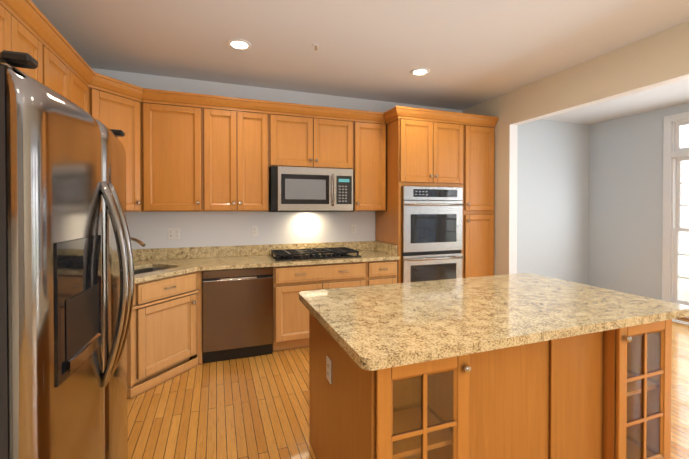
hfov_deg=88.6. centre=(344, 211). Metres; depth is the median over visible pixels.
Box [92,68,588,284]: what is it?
wall
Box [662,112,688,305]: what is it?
window
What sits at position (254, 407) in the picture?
floor
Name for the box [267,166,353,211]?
over-the-range microwave
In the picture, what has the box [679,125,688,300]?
backdrop
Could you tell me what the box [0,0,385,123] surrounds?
crown molding
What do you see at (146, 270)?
countertop
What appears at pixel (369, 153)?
upper cabinet
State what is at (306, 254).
gas cooktop
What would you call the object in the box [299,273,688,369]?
island countertop
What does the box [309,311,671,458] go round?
kitchen island
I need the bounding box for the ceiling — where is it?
[31,0,688,124]
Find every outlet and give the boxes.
[168,228,179,239]
[251,226,257,236]
[326,356,331,383]
[351,224,355,233]
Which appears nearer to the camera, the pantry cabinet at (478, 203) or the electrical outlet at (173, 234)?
the electrical outlet at (173, 234)
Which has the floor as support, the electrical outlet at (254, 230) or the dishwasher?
the dishwasher
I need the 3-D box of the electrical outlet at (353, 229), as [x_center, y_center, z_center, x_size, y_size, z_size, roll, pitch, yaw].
[0.116,0.221,4.425,0.072,0.116,0.008,0,1,-20]
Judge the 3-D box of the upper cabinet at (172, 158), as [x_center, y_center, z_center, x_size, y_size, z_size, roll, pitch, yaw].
[-1.715,-0.526,3.565,0.532,1.050,0.360,0,1,-20]
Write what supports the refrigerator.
on the floor
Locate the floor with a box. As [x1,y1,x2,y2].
[127,318,688,458]
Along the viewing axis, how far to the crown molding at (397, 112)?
4.09 m
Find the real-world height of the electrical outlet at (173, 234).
0.116 m
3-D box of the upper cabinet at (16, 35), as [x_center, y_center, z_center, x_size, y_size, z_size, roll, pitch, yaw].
[-1.860,-0.508,1.760,0.390,1.050,0.716,0,1,-20]
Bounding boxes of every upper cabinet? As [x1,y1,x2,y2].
[0,4,42,83]
[42,45,88,112]
[89,88,141,211]
[142,103,202,211]
[202,108,268,210]
[269,114,352,168]
[353,121,385,210]
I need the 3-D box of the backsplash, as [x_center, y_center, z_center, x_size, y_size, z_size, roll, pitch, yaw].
[-1.035,0.442,3.700,3.256,0.118,0.588,0,1,-20]
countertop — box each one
[134,250,399,282]
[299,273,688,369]
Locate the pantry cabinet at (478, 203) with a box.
[463,125,494,277]
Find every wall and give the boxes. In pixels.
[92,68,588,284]
[463,21,688,274]
[588,103,688,299]
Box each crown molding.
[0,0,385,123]
[384,106,498,127]
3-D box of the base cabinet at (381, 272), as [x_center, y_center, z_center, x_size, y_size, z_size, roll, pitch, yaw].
[0.327,0.975,4.165,0.381,0.878,0.650,0,1,-20]
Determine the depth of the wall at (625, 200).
5.29 m
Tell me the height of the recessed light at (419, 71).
0.010 m
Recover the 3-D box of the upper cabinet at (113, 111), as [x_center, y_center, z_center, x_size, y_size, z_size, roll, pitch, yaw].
[-2.237,-0.522,3.223,0.679,1.050,0.648,0,1,-20]
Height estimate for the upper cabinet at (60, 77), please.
1.050 m
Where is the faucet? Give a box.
[130,237,145,246]
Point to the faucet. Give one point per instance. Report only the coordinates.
(141, 243)
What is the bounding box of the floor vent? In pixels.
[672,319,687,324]
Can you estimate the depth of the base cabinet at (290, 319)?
3.58 m
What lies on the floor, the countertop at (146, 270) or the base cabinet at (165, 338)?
the base cabinet at (165, 338)
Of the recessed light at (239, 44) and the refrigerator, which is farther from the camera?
the recessed light at (239, 44)
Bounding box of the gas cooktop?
[269,247,361,260]
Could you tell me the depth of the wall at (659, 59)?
3.53 m
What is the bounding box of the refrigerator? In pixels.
[0,50,133,458]
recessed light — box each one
[227,39,250,49]
[410,68,429,75]
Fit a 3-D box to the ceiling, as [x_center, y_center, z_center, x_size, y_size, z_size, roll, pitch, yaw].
[1.957,-1.437,1.119,7.380,0.100,7.690,0,1,-20]
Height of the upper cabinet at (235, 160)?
1.050 m
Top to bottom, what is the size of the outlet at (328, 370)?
0.116 m
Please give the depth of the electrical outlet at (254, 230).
4.01 m
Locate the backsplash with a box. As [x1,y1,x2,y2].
[132,241,396,260]
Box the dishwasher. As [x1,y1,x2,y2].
[202,267,272,362]
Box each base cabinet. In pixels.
[127,271,202,398]
[273,262,365,351]
[366,260,397,285]
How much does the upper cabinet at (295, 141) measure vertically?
0.573 m
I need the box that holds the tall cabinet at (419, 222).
[375,118,463,282]

